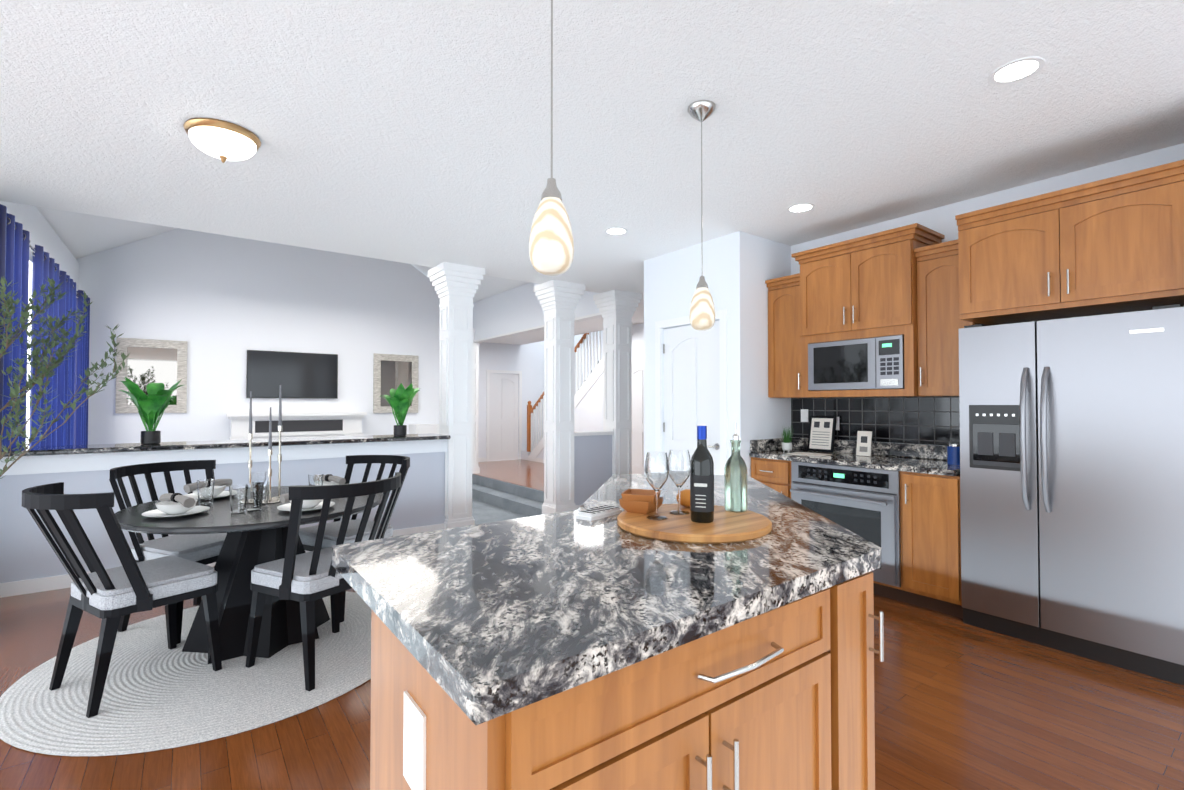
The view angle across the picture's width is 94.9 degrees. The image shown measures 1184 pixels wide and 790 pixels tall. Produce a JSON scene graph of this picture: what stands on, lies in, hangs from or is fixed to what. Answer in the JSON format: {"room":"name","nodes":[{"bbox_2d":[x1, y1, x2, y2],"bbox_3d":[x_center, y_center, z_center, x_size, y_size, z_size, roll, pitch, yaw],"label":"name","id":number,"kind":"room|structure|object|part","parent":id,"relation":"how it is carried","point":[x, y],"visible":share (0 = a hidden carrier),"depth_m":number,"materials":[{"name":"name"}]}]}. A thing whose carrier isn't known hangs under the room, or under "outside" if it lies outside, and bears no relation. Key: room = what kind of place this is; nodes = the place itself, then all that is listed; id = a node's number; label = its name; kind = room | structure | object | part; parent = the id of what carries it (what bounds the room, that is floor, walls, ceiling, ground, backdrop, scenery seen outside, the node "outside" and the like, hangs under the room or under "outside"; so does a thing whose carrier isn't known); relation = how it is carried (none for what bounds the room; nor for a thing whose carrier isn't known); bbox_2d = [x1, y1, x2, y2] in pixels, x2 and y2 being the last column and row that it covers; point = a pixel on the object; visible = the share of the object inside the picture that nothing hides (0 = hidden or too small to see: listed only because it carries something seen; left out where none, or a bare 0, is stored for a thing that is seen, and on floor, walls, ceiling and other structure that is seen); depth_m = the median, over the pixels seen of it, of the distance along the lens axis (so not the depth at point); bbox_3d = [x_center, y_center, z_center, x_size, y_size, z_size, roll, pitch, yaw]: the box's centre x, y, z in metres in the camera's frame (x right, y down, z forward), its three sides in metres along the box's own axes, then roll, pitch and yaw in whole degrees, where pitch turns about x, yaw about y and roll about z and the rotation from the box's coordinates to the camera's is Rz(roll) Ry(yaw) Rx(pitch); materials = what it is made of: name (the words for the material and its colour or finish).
{"room":"kitchen","nodes":[
{"label":"kitchen","id":0,"kind":"room"},
{"bbox_2d":[0,201,78,290],"bbox_3d":[-5.458,0.024,5.266,0.132,3.640,5.060,1,-1,-37],"label":"wall","id":1,"kind":"structure","parent":0,"point":[35,223],"depth_m":5.50,"materials":[{"name":"white paint"}]},
{"bbox_2d":[26,391,29,446],"bbox_3d":[-5.062,0.216,4.875,0.005,0.496,0.126,1,-1,-37],"label":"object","id":2,"kind":"object","parent":1,"relation":"in","point":[28,393],"depth_m":4.88,"materials":[{"name":"white fabric"}]},
{"bbox_2d":[27,348,30,380],"bbox_3d":[-5.062,-0.275,4.883,0.005,0.294,0.127,1,-1,-37],"label":"window","id":3,"kind":"structure","parent":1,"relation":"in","point":[28,366],"depth_m":4.87,"materials":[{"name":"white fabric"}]},
{"bbox_2d":[28,260,31,331],"bbox_3d":[-5.062,-0.885,4.893,0.005,0.635,0.126,1,-1,-37],"label":"window pane","id":4,"kind":"object","parent":1,"relation":"in","point":[30,263],"depth_m":4.90,"materials":[{"name":"white glass"}]},
{"bbox_2d":[0,204,89,446],"bbox_3d":[-5.442,0.207,5.443,0.133,3.040,4.450,1,-1,-37],"label":"curtain","id":5,"kind":"object","parent":1,"relation":"hanging from","point":[15,245],"visible":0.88,"depth_m":5.01,"materials":[{"name":"fabric"}]},
{"bbox_3d":[-5.445,-1.253,5.466,0.124,0.066,4.450,1,-1,-37],"label":"curtain rod","id":6,"kind":"part","parent":5,"relation":"part of","materials":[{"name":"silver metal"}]},
{"bbox_2d":[0,439,446,597],"bbox_3d":[-4.206,1.066,3.631,6.670,1.300,0.170,1,-1,-37],"label":"wall","id":7,"kind":"structure","parent":0,"point":[30,561],"depth_m":4.17,"materials":[{"name":"grey paint"}]},
{"bbox_2d":[2,433,450,456],"bbox_3d":[-4.246,0.396,3.694,6.668,0.038,0.500,1,-1,-37],"label":"countertop","id":8,"kind":"structure","parent":7,"relation":"on","point":[93,448],"depth_m":4.35,"materials":[{"name":"black stone"}]},
{"bbox_2d":[119,377,183,443],"bbox_3d":[-3.498,0.125,4.333,0.423,0.522,0.440,1,-1,-37],"label":"potted plant","id":9,"kind":"object","parent":8,"relation":"on","point":[152,405],"visible":1,"depth_m":4.26,"materials":[{"name":"green plant"}]},
{"bbox_2d":[379,383,419,435],"bbox_3d":[-1.914,0.144,5.483,0.425,0.522,0.423,1,-1,-37],"label":"potted plant","id":10,"kind":"object","parent":8,"relation":"on","point":[400,400],"visible":1,"depth_m":5.41,"materials":[{"name":"green plant"}]},
{"bbox_2d":[76,228,439,444],"bbox_3d":[-4.719,-0.744,8.908,5.650,5.299,0.120,1,-1,-37],"label":"wall","id":11,"kind":"structure","parent":0,"point":[221,305],"depth_m":8.36,"materials":[{"name":"white paint"}]},
{"bbox_2d":[115,337,186,412],"bbox_3d":[-6.216,-0.265,7.687,0.780,1.040,0.035,1,-1,-37],"label":"mirror","id":12,"kind":"object","parent":11,"relation":"attached to","point":[164,362],"visible":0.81,"depth_m":7.69,"materials":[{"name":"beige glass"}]},
{"bbox_2d":[246,350,337,398],"bbox_3d":[-4.792,-0.317,8.740,1.290,0.740,0.047,1,-1,-37],"label":"wall-mounted tv","id":13,"kind":"object","parent":11,"relation":"attached to","point":[301,375],"visible":0.89,"depth_m":8.70,"materials":[{"name":"black plastic"}]},
{"bbox_2d":[373,353,418,412],"bbox_3d":[-3.496,-0.201,9.710,0.780,1.040,0.035,1,-1,-37],"label":"mirror","id":14,"kind":"object","parent":11,"relation":"attached to","point":[391,371],"visible":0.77,"depth_m":9.66,"materials":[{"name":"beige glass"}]},
{"bbox_2d":[36,206,529,302],"bbox_3d":[-3.328,-2.694,7.172,5.770,1.859,4.620,1,-1,-37],"label":"ceiling","id":15,"kind":"structure","parent":0,"point":[80,235],"depth_m":6.93,"materials":[{"name":"white paint"}]},
{"bbox_2d":[472,474,543,524],"bbox_3d":[-3.331,1.657,7.101,5.528,0.436,4.370,1,-1,-37],"label":"steps","id":16,"kind":"structure","parent":0,"point":[494,500],"depth_m":8.58,"materials":[{"name":"grey carpet"}]},
{"bbox_2d":[226,412,366,439],"bbox_3d":[-4.664,1.042,8.679,1.960,1.520,0.260,1,-1,-37],"label":"fireplace mantel","id":17,"kind":"object","parent":16,"relation":"on","point":[314,424],"visible":0.27,"depth_m":8.63,"materials":[{"name":"white wood"}]},
{"bbox_2d":[409,424,438,433],"bbox_3d":[-3.002,1.177,9.826,0.500,1.290,0.400,1,-1,-37],"label":"console","id":18,"kind":"object","parent":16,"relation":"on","point":[422,428],"visible":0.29,"depth_m":9.67,"materials":[{"name":"white"}]},
{"bbox_2d":[478,341,543,460],"bbox_3d":[-2.290,-1.270,12.707,3.770,5.600,0.138,1,-1,-37],"label":"wall","id":19,"kind":"structure","parent":0,"point":[511,380],"depth_m":12.87,"materials":[{"name":"white paint"}]},
{"bbox_2d":[473,282,601,342],"bbox_3d":[-1.061,-1.406,8.836,0.140,0.760,4.380,1,-1,-37],"label":"beam","id":20,"kind":"structure","parent":0,"point":[514,311],"depth_m":9.04,"materials":[{"name":"white paint"}]},
{"bbox_2d":[521,323,643,473],"bbox_3d":[0.531,-1.314,10.082,0.177,5.600,7.480,1,-1,-37],"label":"wall","id":21,"kind":"structure","parent":0,"point":[588,406],"depth_m":10.48,"materials":[{"name":"white paint"}]},
{"bbox_2d":[574,330,602,392],"bbox_3d":[1.766,-1.310,10.346,0.120,5.600,8.770,1,-1,-37],"label":"wall","id":22,"kind":"structure","parent":0,"point":[577,338],"depth_m":12.80,"materials":[{"name":"white paint"}]},
{"bbox_2d":[0,459,1183,789],"bbox_3d":[-1.494,1.559,4.400,11.950,0.340,14.100,1,-1,-37],"label":"floor","id":23,"kind":"structure","parent":0,"point":[959,704],"depth_m":2.20,"materials":[{"name":"brown wood"}]},
{"bbox_2d":[0,276,132,478],"bbox_3d":[-3.577,0.182,3.147,1.450,2.371,1.185,1,-1,-37],"label":"tree","id":24,"kind":"object","parent":23,"relation":"on","point":[46,370],"visible":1,"depth_m":3.30,"materials":[{"name":"green plant"}]},
{"bbox_2d":[0,591,370,755],"bbox_3d":[-1.894,1.360,2.921,1.800,0.008,1.800,1,-1,-37],"label":"braided rug","id":25,"kind":"object","parent":23,"relation":"on","point":[158,694],"visible":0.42,"depth_m":2.47,"materials":[{"name":"white fabric"}]},
{"bbox_2d":[22,482,221,717],"bbox_3d":[-2.180,0.882,2.566,0.717,0.935,0.690,1,-1,-37],"label":"chair","id":26,"kind":"object","parent":25,"relation":"on","point":[112,596],"visible":1,"depth_m":2.40,"materials":[{"name":"black wood"}]},
{"bbox_2d":[109,460,226,643],"bbox_3d":[-2.440,0.895,3.279,0.720,0.935,0.733,1,-1,-37],"label":"chair","id":27,"kind":"object","parent":25,"relation":"on","point":[204,549],"visible":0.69,"depth_m":3.19,"materials":[{"name":"black wood"}]},
{"bbox_2d":[115,485,383,663],"bbox_3d":[-1.877,0.984,3.090,1.300,0.750,1.300,1,-1,-37],"label":"dining table","id":28,"kind":"object","parent":25,"relation":"on","point":[253,539],"visible":0.48,"depth_m":2.87,"materials":[{"name":"black wood"}]},
{"bbox_2d":[142,485,215,517],"bbox_3d":[-2.090,0.548,2.734,0.272,0.109,0.272,1,-1,-28],"label":"place setting","id":29,"kind":"object","parent":28,"relation":"on","point":[172,505],"depth_m":2.71,"materials":[{"name":"white ceramic"}]},
{"bbox_2d":[197,479,214,505],"bbox_3d":[-2.124,0.537,2.989,0.081,0.140,0.081,-1,-1,44],"label":"tumbler","id":30,"kind":"object","parent":28,"relation":"on","point":[205,487],"depth_m":2.96,"materials":[{"name":"clear glass"}]},
{"bbox_2d":[184,479,232,498],"bbox_3d":[-2.276,0.557,3.229,0.272,0.109,0.272,1,-1,-40],"label":"place setting","id":31,"kind":"object","parent":28,"relation":"on","point":[221,484],"depth_m":3.27,"materials":[{"name":"white ceramic"}]},
{"bbox_2d":[251,472,265,479],"bbox_3d":[-2.035,0.543,3.317,0.081,0.140,0.081,-1,-1,44],"label":"tumbler","id":32,"kind":"object","parent":28,"relation":"on","point":[254,475],"depth_m":3.29,"materials":[{"name":"clear glass"}]},
{"bbox_2d":[246,385,281,503],"bbox_3d":[-1.865,0.274,3.111,0.250,0.669,0.200,1,-1,-37],"label":"candlesticks","id":33,"kind":"object","parent":28,"relation":"on","point":[271,500],"visible":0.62,"depth_m":3.08,"materials":[{"name":"silver metal"}]},
{"bbox_2d":[277,481,336,511],"bbox_3d":[-1.515,0.551,2.885,0.272,0.109,0.272,1,-1,-28],"label":"place setting","id":34,"kind":"object","parent":28,"relation":"on","point":[308,505],"depth_m":2.84,"materials":[{"name":"white ceramic"}]},
{"bbox_2d":[308,474,322,485],"bbox_3d":[-1.634,0.541,3.214,0.081,0.140,0.081,-1,-1,44],"label":"tumbler","id":35,"kind":"object","parent":28,"relation":"on","point":[314,479],"depth_m":3.18,"materials":[{"name":"clear glass"}]},
{"bbox_2d":[323,474,345,484],"bbox_3d":[-1.678,0.561,3.467,0.272,0.109,0.272,0,-1,-4],"label":"napkin","id":36,"kind":"object","parent":28,"relation":"on","point":[329,477],"depth_m":3.43,"materials":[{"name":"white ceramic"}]},
{"bbox_2d":[245,472,400,690],"bbox_3d":[-1.352,0.886,2.789,0.690,0.935,0.717,1,-1,-37],"label":"chair","id":37,"kind":"object","parent":25,"relation":"on","point":[306,580],"visible":0.75,"depth_m":2.58,"materials":[{"name":"black wood"}]},
{"bbox_2d":[299,455,409,622],"bbox_3d":[-1.593,0.900,3.625,0.721,0.935,0.697,1,-1,-37],"label":"chair","id":38,"kind":"object","parent":25,"relation":"on","point":[307,535],"visible":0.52,"depth_m":3.63,"materials":[{"name":"black wood"}]},
{"bbox_2d":[428,262,484,528],"bbox_3d":[-1.435,0.042,5.729,0.450,2.740,0.450,1,-1,-37],"label":"column","id":39,"kind":"structure","parent":23,"relation":"on","point":[455,285],"depth_m":5.62,"materials":[{"name":"white paint"}]},
{"bbox_2d":[472,329,479,473],"bbox_3d":[-2.349,0.121,10.408,0.450,2.740,0.450,1,-1,-37],"label":"column","id":40,"kind":"structure","parent":23,"relation":"on","point":[475,466],"depth_m":10.34,"materials":[{"name":"white paint"}]},
{"bbox_2d":[534,280,585,513],"bbox_3d":[-0.392,0.055,6.504,0.450,2.740,0.450,1,-1,-37],"label":"column","id":41,"kind":"structure","parent":23,"relation":"on","point":[558,300],"depth_m":6.40,"materials":[{"name":"white paint"}]},
{"bbox_2d":[593,290,641,474],"bbox_3d":[0.330,0.064,7.041,0.450,2.740,0.450,1,-1,-37],"label":"column","id":42,"kind":"structure","parent":23,"relation":"on","point":[617,308],"depth_m":6.94,"materials":[{"name":"white paint"}]},
{"bbox_2d":[370,566,883,789],"bbox_3d":[0.255,0.916,2.006,2.102,0.866,1.549,1,-1,-37],"label":"kitchen island","id":43,"kind":"object","parent":23,"relation":"on","point":[781,697],"depth_m":1.10,"materials":[{"name":"brown"}]},
{"bbox_2d":[331,474,881,729],"bbox_3d":[0.210,0.460,2.102,2.200,0.050,1.710,1,-1,-37],"label":"island countertop","id":44,"kind":"structure","parent":43,"relation":"on","point":[498,613],"depth_m":1.22,"materials":[{"name":"black stone"}]},
{"bbox_2d":[576,505,621,520],"bbox_3d":[0.026,0.421,1.948,0.070,0.024,0.180,-1,-1,38],"label":"napkin","id":45,"kind":"object","parent":44,"relation":"on","point":[597,513],"visible":1,"depth_m":1.91,"materials":[{"name":"white fabric"}]},
{"bbox_2d":[617,504,771,543],"bbox_3d":[0.334,0.417,1.803,0.500,0.025,0.500,1,-1,-37],"label":"serving board","id":46,"kind":"object","parent":44,"relation":"on","point":[724,526],"visible":0.79,"depth_m":1.67,"materials":[{"name":"brown wood"}]},
{"bbox_2d":[619,489,663,513],"bbox_3d":[0.173,0.373,1.902,0.130,0.067,0.130,0,-1,26],"label":"bowls","id":47,"kind":"object","parent":46,"relation":"on","point":[641,501],"visible":0.98,"depth_m":1.86,"materials":[{"name":"brown wood"}]},
{"bbox_2d":[644,452,668,519],"bbox_3d":[0.214,0.297,1.790,0.082,0.215,0.082,1,-1,-37],"label":"wine glass","id":48,"kind":"object","parent":46,"relation":"on","point":[656,469],"visible":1,"depth_m":1.76,"materials":[{"name":"clear glass"}]},
{"bbox_2d":[668,450,690,514],"bbox_3d":[0.301,0.299,1.874,0.082,0.215,0.082,1,-1,-37],"label":"wine glass","id":49,"kind":"object","parent":46,"relation":"on","point":[679,466],"visible":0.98,"depth_m":1.85,"materials":[{"name":"clear glass"}]},
{"bbox_2d":[676,489,689,506],"bbox_3d":[0.352,0.376,1.979,0.090,0.064,0.090,1,-1,-37],"label":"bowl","id":50,"kind":"object","parent":46,"relation":"on","point":[685,498],"visible":0.58,"depth_m":1.95,"materials":[{"name":"orange wood"}]},
{"bbox_2d":[690,426,713,522],"bbox_3d":[0.352,0.251,1.744,0.080,0.305,0.076,1,-1,-37],"label":"wine bottle","id":51,"kind":"object","parent":46,"relation":"on","point":[701,486],"visible":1,"depth_m":1.72,"materials":[{"name":"black glass"}]},
{"bbox_2d":[724,422,747,512],"bbox_3d":[0.507,0.252,1.916,0.064,0.310,0.064,1,-1,-37],"label":"oil bottle","id":52,"kind":"object","parent":46,"relation":"on","point":[735,483],"visible":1,"depth_m":1.89,"materials":[{"name":"clear glass"}]},
{"bbox_2d":[751,457,784,494],"bbox_3d":[1.666,0.954,4.516,0.607,0.875,0.400,1,-1,-37],"label":"base cabinet","id":53,"kind":"object","parent":23,"relation":"on","point":[770,471],"depth_m":4.34,"materials":[{"name":"brown wood"}]},
{"bbox_2d":[785,461,900,600],"bbox_3d":[1.968,0.947,4.011,0.550,0.872,0.786,1,-1,-37],"label":"base cabinet","id":54,"kind":"object","parent":23,"relation":"on","point":[899,504],"depth_m":3.73,"materials":[{"name":"silver metal"}]},
{"bbox_2d":[790,461,900,586],"bbox_3d":[1.946,0.885,3.995,0.607,0.754,0.786,1,-1,-37],"label":"oven","id":55,"kind":"object","parent":54,"relation":"in","point":[865,500],"depth_m":3.73,"materials":[{"name":"grey metal"}]},
{"bbox_2d":[749,449,959,472],"bbox_3d":[1.993,0.488,4.076,0.617,0.038,1.504,1,-1,-37],"label":"countertop","id":56,"kind":"structure","parent":54,"relation":"on","point":[922,464],"depth_m":3.88,"materials":[{"name":"black stone"}]},
{"bbox_2d":[781,426,793,451],"bbox_3d":[1.641,0.367,4.572,0.104,0.218,0.092,1,-1,-37],"label":"potted plant","id":57,"kind":"object","parent":56,"relation":"on","point":[786,444],"visible":1,"depth_m":4.56,"materials":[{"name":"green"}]},
{"bbox_2d":[786,452,831,455],"bbox_3d":[1.726,0.469,4.321,0.220,0.004,0.280,1,-1,-45],"label":"papers","id":58,"kind":"object","parent":56,"relation":"on","point":[808,453],"visible":1,"depth_m":4.29,"materials":[{"name":"white paper"}]},
{"bbox_2d":[807,416,836,452],"bbox_3d":[1.927,0.325,4.560,0.067,0.298,0.230,1,-1,-37],"label":"picture","id":59,"kind":"object","parent":56,"relation":"on","point":[821,434],"visible":1,"depth_m":4.55,"materials":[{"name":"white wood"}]},
{"bbox_2d":[856,431,871,455],"bbox_3d":[2.096,0.373,4.187,0.032,0.189,0.110,1,-1,-37],"label":"card sign","id":60,"kind":"object","parent":56,"relation":"on","point":[864,441],"visible":0.98,"depth_m":4.18,"materials":[{"name":"white paper"}]},
{"bbox_2d":[947,443,959,464],"bbox_3d":[2.413,0.392,3.599,0.104,0.135,0.104,1,-1,-37],"label":"canister","id":61,"kind":"object","parent":56,"relation":"on","point":[953,453],"visible":0.69,"depth_m":3.57,"materials":[{"name":"blue metal"}]},
{"bbox_2d":[901,469,962,617],"bbox_3d":[2.351,0.938,3.594,0.607,0.875,0.357,1,-1,-37],"label":"base cabinet","id":62,"kind":"object","parent":23,"relation":"on","point":[930,502],"depth_m":3.41,"materials":[{"name":"brown wood"}]},
{"bbox_2d":[959,304,1183,684],"bbox_3d":[2.699,0.474,3.044,0.701,1.785,0.937,1,-1,-37],"label":"fridge","id":63,"kind":"object","parent":23,"relation":"on","point":[1072,477],"visible":1,"depth_m":2.83,"materials":[{"name":"grey metal"}]},
{"bbox_3d":[2.402,0.239,2.946,0.102,0.786,0.118,1,-1,-37],"label":"handle","id":64,"kind":"part","parent":63,"relation":"part of","materials":[{"name":"silver metal"}]},
{"bbox_2d":[0,0,1183,344],"bbox_3d":[-1.454,-2.780,4.503,12.050,2.860,14.100,1,-1,-37],"label":"ceiling","id":65,"kind":"structure","parent":0,"point":[416,132],"depth_m":2.67,"materials":[{"name":"white paint"}]},
{"bbox_2d":[183,118,260,162],"bbox_3d":[-1.944,-1.300,2.867,0.340,0.155,0.340,1,-1,-37],"label":"dome ceiling light","id":66,"kind":"object","parent":65,"relation":"attached to","point":[223,141],"visible":1,"depth_m":2.78,"materials":[{"name":"white glass"}]},
{"bbox_2d":[529,0,573,275],"bbox_3d":[-0.110,-0.864,1.482,0.132,1.073,0.132,1,-1,-37],"label":"pendant light","id":67,"kind":"object","parent":65,"relation":"hanging from","point":[551,247],"visible":1,"depth_m":1.44,"materials":[{"name":"white glass"}]},
{"bbox_2d":[605,227,627,234],"bbox_3d":[0.200,-1.348,4.476,0.190,0.004,0.190,1,-1,-37],"label":"recessed light","id":68,"kind":"object","parent":65,"relation":"in","point":[616,231],"visible":1,"depth_m":4.47,"materials":[{"name":"white"}]},
{"bbox_2d":[688,100,715,330],"bbox_3d":[0.527,-0.845,2.603,0.132,1.073,0.132,1,-1,-37],"label":"pendant light","id":69,"kind":"object","parent":65,"relation":"hanging from","point":[702,313],"visible":1,"depth_m":2.57,"materials":[{"name":"white glass"}]},
{"bbox_2d":[787,203,814,212],"bbox_3d":[1.516,-1.357,3.946,0.190,0.004,0.190,1,-1,-37],"label":"recessed light","id":70,"kind":"object","parent":65,"relation":"in","point":[799,208],"visible":1,"depth_m":3.93,"materials":[{"name":"white"}]},
{"bbox_2d":[989,57,1044,84],"bbox_3d":[1.814,-1.385,2.324,0.190,0.004,0.190,1,-1,-37],"label":"recessed light","id":71,"kind":"object","parent":65,"relation":"in","point":[1017,69],"visible":1,"depth_m":2.32,"materials":[{"name":"white"}]},
{"bbox_2d":[574,431,613,508],"bbox_3d":[-0.031,1.114,6.755,0.630,1.310,0.170,1,-1,-37],"label":"wall","id":72,"kind":"structure","parent":0,"point":[592,462],"depth_m":6.69,"materials":[{"name":"grey paint"}]},
{"bbox_2d":[644,260,647,473],"bbox_3d":[1.662,0.049,6.171,2.802,2.740,0.132,1,-1,-37],"label":"wall","id":73,"kind":"structure","parent":0,"point":[646,261],"depth_m":5.37,"materials":[{"name":"white paint"}]},
{"bbox_2d":[648,231,751,476],"bbox_3d":[0.934,0.027,4.892,0.138,2.740,1.050,1,-1,-37],"label":"wall","id":74,"kind":"structure","parent":0,"point":[714,379],"depth_m":4.83,"materials":[{"name":"white paint"}]},
{"bbox_2d":[748,234,791,439],"bbox_3d":[1.564,0.026,4.782,0.718,2.740,0.120,1,-1,-37],"label":"wall","id":75,"kind":"structure","parent":0,"point":[768,259],"depth_m":4.64,"materials":[{"name":"white paint"}]},
{"bbox_2d":[750,437,792,452],"bbox_3d":[1.546,0.427,4.668,0.585,0.103,0.022,1,-1,-37],"label":"backsplash","id":76,"kind":"structure","parent":75,"relation":"attached to","point":[763,446],"depth_m":4.60,"materials":[{"name":"black stone"}]},
{"bbox_2d":[765,273,817,397],"bbox_3d":[1.739,-0.480,4.625,0.388,1.005,0.350,1,-1,-37],"label":"upper cabinet","id":77,"kind":"object","parent":75,"relation":"attached to","point":[784,361],"visible":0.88,"depth_m":4.54,"materials":[{"name":"brown wood"}]},
{"bbox_2d":[791,143,1183,445],"bbox_3d":[3.201,-0.013,2.529,0.780,2.740,5.450,1,-1,-37],"label":"wall","id":78,"kind":"structure","parent":0,"point":[922,420],"depth_m":4.01,"materials":[{"name":"white paint"}]},
{"bbox_2d":[792,223,944,397],"bbox_3d":[2.067,-0.563,4.128,0.458,1.155,0.939,1,-1,-37],"label":"upper cabinet","id":79,"kind":"object","parent":78,"relation":"attached to","point":[858,315],"visible":0.98,"depth_m":3.95,"materials":[{"name":"brown wood"}]},
{"bbox_2d":[808,335,904,390],"bbox_3d":[2.067,-0.223,4.122,0.378,0.365,0.709,1,-1,-37],"label":"microwave","id":80,"kind":"object","parent":79,"relation":"in","point":[865,362],"depth_m":3.98,"materials":[{"name":"silver metal"}]},
{"bbox_2d":[793,437,946,460],"bbox_3d":[2.231,0.420,4.255,0.022,0.103,1.504,1,-1,-37],"label":"backsplash","id":81,"kind":"structure","parent":78,"relation":"attached to","point":[934,452],"depth_m":4.15,"materials":[{"name":"black stone"}]},
{"bbox_2d":[914,239,985,395],"bbox_3d":[2.446,-0.496,3.676,0.388,1.005,0.334,1,-1,-37],"label":"upper cabinet","id":82,"kind":"object","parent":78,"relation":"attached to","point":[940,323],"visible":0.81,"depth_m":3.61,"materials":[{"name":"brown wood"}]},
{"bbox_2d":[955,160,1183,325],"bbox_3d":[2.734,-0.776,3.083,0.638,0.625,0.960,1,-1,-37],"label":"upper cabinet","id":83,"kind":"object","parent":78,"relation":"attached to","point":[1113,245],"visible":1,"depth_m":2.87,"materials":[{"name":"brown wood"}]},
{"bbox_3d":[1.106,0.039,10.271,0.996,2.899,7.125,1,-1,-37],"label":"flight","id":84,"kind":"object","parent":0,"visible":0},
{"bbox_2d":[527,331,600,456],"bbox_3d":[-0.362,-0.437,11.332,0.110,3.797,3.833,1,-1,-37],"label":"balustrade","id":85,"kind":"object","parent":84,"relation":"on","point":[530,410],"visible":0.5,"depth_m":11.28,"materials":[{"name":"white wood"}]}
]}

